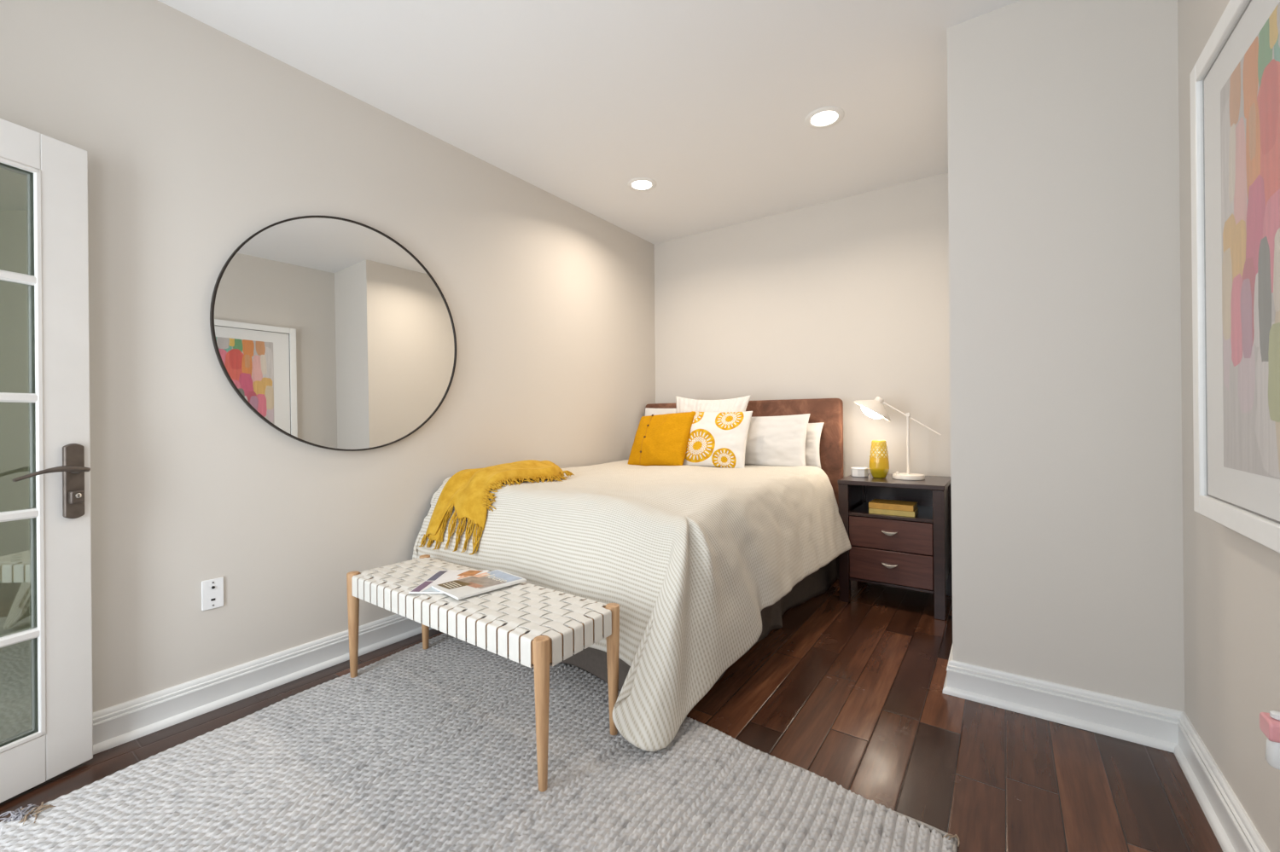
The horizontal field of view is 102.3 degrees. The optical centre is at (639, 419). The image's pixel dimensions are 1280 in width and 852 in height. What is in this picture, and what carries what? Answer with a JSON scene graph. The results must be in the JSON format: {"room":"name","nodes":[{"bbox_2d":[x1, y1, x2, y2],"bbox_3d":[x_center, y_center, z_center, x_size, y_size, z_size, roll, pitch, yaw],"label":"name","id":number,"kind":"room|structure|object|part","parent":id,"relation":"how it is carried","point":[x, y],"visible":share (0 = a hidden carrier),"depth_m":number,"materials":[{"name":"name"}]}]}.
{"room":"bedroom","nodes":[
{"label":"bedroom","id":0,"kind":"room"},
{"bbox_2d":[0,0,655,741],"bbox_3d":[-1.208,-0.219,2.846,0.120,2.703,4.738,-1,0,35],"label":"wall","id":1,"kind":"structure","parent":0,"point":[198,140],"depth_m":2.09,"materials":[{"name":"paint"}]},
{"bbox_2d":[0,118,93,803],"bbox_3d":[-1.930,0.117,1.332,0.110,2.016,0.786,-1,0,17],"label":"door","id":2,"kind":"structure","parent":1,"relation":"in","point":[59,740],"depth_m":1.63,"materials":[{"name":"paint"}]},
{"bbox_3d":[-1.966,-0.834,1.349,0.045,0.115,0.544,-1,0,17],"label":"rail","id":3,"kind":"part","parent":2,"relation":"part of","materials":[{"name":"paint"}]},
{"bbox_3d":[-1.948,1.052,1.348,0.045,0.146,0.544,-1,0,17],"label":"rail","id":4,"kind":"part","parent":2,"relation":"part of","materials":[{"name":"paint"}]},
{"bbox_3d":[-1.819,0.164,1.590,0.051,0.039,0.168,-1,0,17],"label":"lever","id":5,"kind":"part","parent":2,"relation":"part of","materials":[{"name":"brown metal"}]},
{"bbox_3d":[-1.827,0.198,1.663,0.016,0.242,0.049,-1,0,17],"label":"handle","id":6,"kind":"part","parent":2,"relation":"part of","materials":[{"name":"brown metal"}]},
{"bbox_2d":[201,577,223,610],"bbox_3d":[-1.689,0.689,2.039,0.010,0.117,0.070,-1,0,35],"label":"wall plate","id":7,"kind":"object","parent":1,"relation":"attached to","point":[212,590],"visible":1,"depth_m":2.04,"materials":[{"name":"white plastic"}]},
{"bbox_2d":[93,604,445,755],"bbox_3d":[-1.133,1.066,2.801,0.034,0.131,4.498,-1,0,35],"label":"baseboard","id":8,"kind":"structure","parent":1,"relation":"attached to","point":[124,723],"depth_m":2.07,"materials":[{"name":"paint"}]},
{"bbox_2d":[209,215,456,451],"bbox_3d":[-1.370,-0.403,2.481,0.033,1.106,1.106,-1,0,36],"label":"wall mirror","id":9,"kind":"object","parent":1,"relation":"attached to","point":[331,331],"visible":1,"depth_m":2.40,"materials":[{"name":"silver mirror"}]},
{"bbox_2d":[157,0,1019,244],"bbox_3d":[0.074,-1.633,1.933,3.290,0.100,4.738,-1,0,35],"label":"ceiling","id":10,"kind":"structure","parent":0,"point":[710,101],"depth_m":2.42,"materials":[{"name":"paint"}]},
{"bbox_2d":[627,177,656,191],"bbox_3d":[0.012,-1.578,3.459,0.196,0.007,0.196,-1,0,35],"label":"recessed light","id":11,"kind":"object","parent":10,"relation":"in","point":[638,183],"visible":1,"depth_m":3.44,"materials":[{"name":"paint"}]},
{"bbox_2d":[804,106,843,128],"bbox_3d":[0.970,-1.587,2.713,0.196,0.007,0.196,-1,0,35],"label":"recessed light","id":12,"kind":"object","parent":10,"relation":"in","point":[825,117],"visible":1,"depth_m":2.70,"materials":[{"name":"paint"}]},
{"bbox_2d":[0,579,1222,851],"bbox_3d":[0.100,1.160,1.931,3.290,0.080,4.738,-1,0,35],"label":"floor","id":13,"kind":"structure","parent":0,"point":[851,695],"depth_m":1.78,"materials":[{"name":"brown wood"}]},
{"bbox_2d":[0,633,960,851],"bbox_3d":[-0.564,1.111,1.453,2.430,0.030,1.690,-1,0,41],"label":"area rug","id":14,"kind":"object","parent":13,"relation":"on","point":[433,749],"visible":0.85,"depth_m":1.56,"materials":[{"name":"fabric"}]},
{"bbox_2d":[346,554,619,792],"bbox_3d":[-0.669,0.884,2.026,1.226,0.452,0.385,-1,0,36],"label":"bench","id":15,"kind":"object","parent":14,"relation":"on","point":[525,607],"visible":0.81,"depth_m":1.79,"materials":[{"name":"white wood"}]},
{"bbox_3d":[-1.243,0.889,2.237,0.049,0.452,0.049,-1,0,36],"label":"leg","id":16,"kind":"part","parent":15,"relation":"part of","materials":[{"name":"brown wood"}]},
{"bbox_3d":[-1.045,0.887,2.508,0.049,0.452,0.049,-1,0,36],"label":"leg","id":17,"kind":"part","parent":15,"relation":"part of","materials":[{"name":"brown wood"}]},
{"bbox_3d":[-0.770,0.705,1.890,1.157,0.073,0.024,-1,0,36],"label":"rail","id":18,"kind":"part","parent":15,"relation":"part of","materials":[{"name":"white leather"}]},
{"bbox_2d":[408,570,489,593],"bbox_3d":[-0.763,0.654,2.092,0.215,0.008,0.285,-1,0,2],"label":"magazine","id":19,"kind":"object","parent":15,"relation":"on","point":[443,576],"visible":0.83,"depth_m":2.12,"materials":[{"name":"white paper"}]},
{"bbox_2d":[422,587,440,592],"bbox_3d":[-0.747,0.652,1.992,0.160,0.001,0.078,-1,0,2],"label":"picture","id":20,"kind":"object","parent":19,"relation":"on","point":[430,590],"depth_m":1.97},
{"bbox_2d":[457,570,482,577],"bbox_3d":[-0.721,0.650,2.179,0.070,0.002,0.103,-1,0,16],"label":"picture","id":21,"kind":"object","parent":19,"relation":"on","point":[460,573],"depth_m":2.18},
{"bbox_2d":[431,570,526,599],"bbox_3d":[-0.634,0.646,2.040,0.212,0.010,0.292,-1,0,43],"label":"magazine","id":22,"kind":"object","parent":19,"relation":"on","point":[490,581],"visible":1,"depth_m":2.02,"materials":[{"name":"beige paper"}]},
{"bbox_2d":[437,580,470,589],"bbox_3d":[-0.725,0.645,2.017,0.100,0.001,0.098,-1,0,43],"label":"picture","id":23,"kind":"object","parent":22,"relation":"on","point":[456,584],"depth_m":2.01},
{"bbox_2d":[465,582,482,588],"bbox_3d":[-0.647,0.643,2.004,0.090,0.002,0.040,-1,0,43],"label":"picture","id":24,"kind":"object","parent":22,"relation":"on","point":[468,585],"depth_m":2.00},
{"bbox_2d":[471,572,489,577],"bbox_3d":[-0.654,0.644,2.135,0.049,0.001,0.070,-1,0,43],"label":"picture","id":25,"kind":"object","parent":22,"relation":"on","point":[486,574],"depth_m":2.13},
{"bbox_2d":[456,576,506,588],"bbox_3d":[-0.639,0.643,2.045,0.185,0.002,0.140,-1,0,43],"label":"picture","id":26,"kind":"object","parent":22,"relation":"on","point":[473,582],"depth_m":2.04},
{"bbox_2d":[487,570,522,582],"bbox_3d":[-0.570,0.643,2.115,0.190,0.002,0.078,-1,0,43],"label":"picture","id":27,"kind":"object","parent":22,"relation":"on","point":[497,576],"depth_m":2.10},
{"bbox_3d":[-0.571,0.703,2.161,1.157,0.073,0.024,-1,0,36],"label":"rail","id":28,"kind":"part","parent":15,"relation":"part of","materials":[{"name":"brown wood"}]},
{"bbox_3d":[-0.293,0.880,1.543,0.049,0.452,0.049,-1,0,36],"label":"leg","id":29,"kind":"part","parent":15,"relation":"part of","materials":[{"name":"brown wood"}]},
{"bbox_3d":[-0.195,0.700,1.679,0.024,0.073,0.316,-1,0,36],"label":"rail","id":30,"kind":"part","parent":15,"relation":"part of","materials":[{"name":"white leather"}]},
{"bbox_3d":[-0.095,0.878,1.814,0.049,0.452,0.049,-1,0,36],"label":"leg","id":31,"kind":"part","parent":15,"relation":"part of","materials":[{"name":"brown wood"}]},
{"bbox_2d":[445,398,843,692],"bbox_3d":[0.146,0.490,3.212,1.640,1.260,2.120,-1,0,35],"label":"bed","id":32,"kind":"object","parent":13,"relation":"on","point":[829,411],"visible":0.14,"depth_m":3.56,"materials":[{"name":"brown wood"}]},
{"bbox_2d":[412,459,851,751],"bbox_3d":[0.053,0.697,2.918,1.789,0.784,2.128,-1,0,35],"label":"comforter","id":33,"kind":"object","parent":32,"relation":"on","point":[691,558],"visible":0.84,"depth_m":2.16,"materials":[{"name":"beige fabric"}]},
{"bbox_2d":[418,459,574,554],"bbox_3d":[-0.677,0.444,2.890,0.467,0.408,0.940,-1,0,35],"label":"throw blanket","id":34,"kind":"object","parent":33,"relation":"on","point":[468,491],"visible":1,"depth_m":2.64,"materials":[{"name":"yellow fabric"}]},
{"bbox_2d":[627,412,695,465],"bbox_3d":[0.154,0.152,3.854,0.509,0.416,0.281,-1,0,35],"label":"throw pillow","id":35,"kind":"object","parent":33,"relation":"on","point":[660,439],"visible":0.97,"depth_m":3.78,"materials":[{"name":"yellow fabric"}]},
{"bbox_2d":[675,395,750,413],"bbox_3d":[0.498,0.078,3.837,0.646,0.535,0.169,-1,0,35],"label":"throw pillow","id":36,"kind":"object","parent":33,"relation":"on","point":[738,404],"visible":0.23,"depth_m":3.81,"materials":[{"name":"white fabric"}]},
{"bbox_2d":[682,411,752,468],"bbox_3d":[0.543,0.139,3.664,0.489,0.410,0.198,-1,0,30],"label":"throw pillow","id":37,"kind":"object","parent":33,"relation":"on","point":[716,439],"visible":0.97,"depth_m":3.60,"materials":[{"name":"white fabric"}]},
{"bbox_2d":[644,407,676,416],"bbox_3d":[0.293,0.119,4.200,0.686,0.447,0.172,-1,0,35],"label":"bed pillow","id":38,"kind":"object","parent":32,"relation":"on","point":[648,411],"visible":0.07,"depth_m":4.32,"materials":[{"name":"white fabric"}]},
{"bbox_3d":[0.735,0.315,4.048,1.640,0.920,0.073,-1,0,35],"label":"headboard","id":39,"kind":"part","parent":32,"relation":"part of","materials":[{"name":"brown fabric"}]},
{"bbox_2d":[744,413,810,466],"bbox_3d":[0.870,0.152,3.688,0.692,0.382,0.152,-1,0,41],"label":"bed pillow","id":40,"kind":"object","parent":32,"relation":"on","point":[773,441],"visible":0.65,"depth_m":3.56,"materials":[{"name":"white fabric"}]},
{"bbox_2d":[805,422,824,468],"bbox_3d":[0.984,0.179,3.753,0.687,0.316,0.131,-1,0,35],"label":"bed pillow","id":41,"kind":"object","parent":32,"relation":"on","point":[814,430],"visible":0.16,"depth_m":3.56,"materials":[{"name":"white fabric"}]},
{"bbox_3d":[1.383,0.929,3.599,0.060,0.360,0.045,-1,0,35],"label":"headboard leg","id":42,"kind":"part","parent":32,"relation":"part of","materials":[{"name":"brown wood"}]},
{"bbox_2d":[837,472,952,621],"bbox_3d":[1.593,0.736,3.203,0.569,0.742,0.537,-1,0,35],"label":"nightstand","id":43,"kind":"object","parent":13,"relation":"on","point":[900,552],"visible":0.9,"depth_m":3.02,"materials":[{"name":"brown wood"}]},
{"bbox_3d":[1.256,0.752,3.162,0.056,0.716,0.056,-1,0,35],"label":"leg","id":44,"kind":"part","parent":43,"relation":"part of","materials":[{"name":"brown wood"}]},
{"bbox_3d":[1.390,0.678,3.353,0.022,0.571,0.413,-1,0,35],"label":"panel","id":45,"kind":"part","parent":43,"relation":"part of","materials":[{"name":"brown wood"}]},
{"bbox_2d":[850,466,868,477],"bbox_3d":[1.416,0.337,3.324,0.099,0.058,0.099,-1,0,-32],"label":"trinket box","id":46,"kind":"object","parent":43,"relation":"on","point":[858,472],"visible":1,"depth_m":3.28,"materials":[{"name":"white ceramic"}]},
{"bbox_3d":[1.416,0.314,3.324,0.099,0.011,0.099,-1,0,13],"label":"lid","id":47,"kind":"part","parent":46,"relation":"part of","materials":[{"name":"white ceramic"}]},
{"bbox_3d":[1.526,0.750,3.545,0.056,0.716,0.056,-1,0,35],"label":"leg","id":48,"kind":"part","parent":43,"relation":"part of","materials":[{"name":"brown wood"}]},
{"bbox_2d":[868,440,889,478],"bbox_3d":[1.510,0.248,3.257,0.116,0.235,0.116,-1,0,35],"label":"vase","id":49,"kind":"object","parent":43,"relation":"on","point":[879,462],"visible":1,"depth_m":3.22,"materials":[{"name":"yellow ceramic"}]},
{"bbox_3d":[1.447,0.660,2.991,0.084,0.024,0.023,-1,0,35],"label":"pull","id":50,"kind":"part","parent":43,"relation":"part of","materials":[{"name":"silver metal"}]},
{"bbox_3d":[1.449,0.849,2.991,0.084,0.024,0.023,-1,0,35],"label":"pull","id":51,"kind":"part","parent":43,"relation":"part of","materials":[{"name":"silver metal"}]},
{"bbox_2d":[848,501,932,523],"bbox_3d":[1.589,0.568,3.198,0.449,0.018,0.489,-1,0,35],"label":"shelf","id":52,"kind":"object","parent":43,"relation":"attached to","point":[858,509],"depth_m":3.07,"materials":[{"name":"brown wood"}]},
{"bbox_3d":[1.583,0.859,3.186,0.445,0.188,0.457,-1,0,35],"label":"drawer","id":53,"kind":"part","parent":43,"relation":"part of","materials":[{"name":"brown wood"}]},
{"bbox_3d":[1.581,0.670,3.186,0.445,0.178,0.457,-1,0,35],"label":"drawer","id":54,"kind":"part","parent":43,"relation":"part of","materials":[{"name":"brown wood"}]},
{"bbox_3d":[1.594,0.964,3.200,0.449,0.015,0.483,-1,0,35],"label":"panel","id":55,"kind":"part","parent":43,"relation":"part of","materials":[{"name":"brown wood"}]},
{"bbox_2d":[868,507,919,517],"bbox_3d":[1.522,0.544,3.090,0.245,0.030,0.172,-1,0,35],"label":"book","id":56,"kind":"object","parent":43,"relation":"on","point":[877,511],"visible":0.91,"depth_m":3.02,"materials":[{"name":"paper"}]},
{"bbox_2d":[868,499,917,511],"bbox_3d":[1.520,0.512,3.094,0.240,0.034,0.166,-1,0,36],"label":"book","id":57,"kind":"object","parent":56,"relation":"on","point":[875,503],"visible":1,"depth_m":3.05,"materials":[{"name":"yellow paper"}]},
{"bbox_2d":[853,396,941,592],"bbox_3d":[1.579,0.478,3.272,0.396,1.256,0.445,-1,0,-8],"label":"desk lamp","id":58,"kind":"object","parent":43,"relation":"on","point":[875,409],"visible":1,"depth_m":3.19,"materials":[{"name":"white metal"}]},
{"bbox_3d":[1.488,-0.061,3.297,0.140,0.110,0.151,-1,0,35],"label":"globe","id":59,"kind":"part","parent":58,"relation":"part of","materials":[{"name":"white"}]},
{"bbox_3d":[1.483,-0.058,3.299,0.218,0.142,0.250,-1,0,35],"label":"lamp shade","id":60,"kind":"part","parent":58,"relation":"part of","materials":[{"name":"white metal"}]},
{"bbox_3d":[1.662,-0.015,3.183,0.340,0.227,0.010,-1,0,36],"label":"arm","id":61,"kind":"part","parent":58,"relation":"part of","materials":[{"name":"white metal"}]},
{"bbox_3d":[1.734,0.675,3.402,0.449,0.571,0.012,-1,0,35],"label":"panel","id":62,"kind":"part","parent":43,"relation":"part of","materials":[{"name":"brown wood"}]},
{"bbox_3d":[1.668,0.748,2.870,0.056,0.716,0.056,-1,0,35],"label":"leg","id":63,"kind":"part","parent":43,"relation":"part of","materials":[{"name":"brown wood"}]},
{"bbox_3d":[1.803,0.674,3.062,0.022,0.571,0.413,-1,0,35],"label":"panel","id":64,"kind":"part","parent":43,"relation":"part of","materials":[{"name":"brown wood"}]},
{"bbox_3d":[1.939,0.746,3.253,0.056,0.716,0.056,-1,0,35],"label":"leg","id":65,"kind":"part","parent":43,"relation":"part of","materials":[{"name":"brown wood"}]},
{"bbox_2d":[653,172,950,477],"bbox_3d":[1.149,-0.240,4.009,2.388,2.703,0.120,-1,0,35],"label":"wall","id":66,"kind":"structure","parent":0,"point":[846,299],"depth_m":3.75,"materials":[{"name":"paint"}]},
{"bbox_2d":[946,0,1184,711],"bbox_3d":[2.029,-0.249,2.508,0.782,2.703,1.555,-1,0,35],"label":"wall","id":67,"kind":"structure","parent":0,"point":[1063,115],"depth_m":1.88,"materials":[{"name":"paint"}]},
{"bbox_2d":[942,645,952,689],"bbox_3d":[1.664,1.040,2.680,0.034,0.131,1.469,-1,0,35],"label":"baseboard","id":68,"kind":"structure","parent":67,"relation":"attached to","point":[951,653],"depth_m":2.14,"materials":[{"name":"paint"}]},
{"bbox_2d":[942,660,1184,753],"bbox_3d":[1.520,1.041,1.903,0.696,0.131,0.034,-1,0,35],"label":"baseboard","id":69,"kind":"structure","parent":67,"relation":"attached to","point":[1146,724],"depth_m":1.87,"materials":[{"name":"paint"}]},
{"bbox_2d":[1177,0,1279,851],"bbox_3d":[0.933,-0.240,0.382,0.120,2.703,3.183,-1,0,35],"label":"wall","id":70,"kind":"structure","parent":0,"point":[1231,580],"depth_m":1.42,"materials":[{"name":"paint"}]},
{"bbox_2d":[1173,712,1270,851],"bbox_3d":[0.916,1.046,0.475,0.034,0.131,3.063,-1,0,35],"label":"baseboard","id":71,"kind":"structure","parent":70,"relation":"attached to","point":[1232,828],"depth_m":1.42,"materials":[{"name":"paint"}]},
{"bbox_2d":[1189,0,1279,553],"bbox_3d":[1.226,-0.353,0.950,0.049,1.225,1.170,-1,0,35],"label":"framed print","id":72,"kind":"object","parent":70,"relation":"attached to","point":[1235,79],"visible":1,"depth_m":1.19,"materials":[{"name":"white paint"}]},
{"bbox_3d":[1.220,-0.940,0.950,0.049,0.052,1.066,-1,0,35],"label":"frame rail","id":73,"kind":"part","parent":72,"relation":"part of","materials":[{"name":"white paint"}]},
{"bbox_3d":[1.231,0.233,0.950,0.049,0.052,1.066,-1,0,35],"label":"frame rail","id":74,"kind":"part","parent":72,"relation":"part of","materials":[{"name":"white paint"}]},
{"bbox_3d":[1.322,0.593,1.035,0.009,0.117,0.072,-1,0,35],"label":"power outlet","id":75,"kind":"object","parent":70,"relation":"attached to","visible":0},
{"bbox_2d":[1259,710,1279,770],"bbox_3d":[1.301,0.651,1.048,0.042,0.111,0.058,-1,0,35],"label":"plug","id":76,"kind":"object","parent":75,"relation":"attached to","point":[1269,723],"visible":1,"depth_m":1.04,"materials":[{"name":"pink plastic"}]}
]}

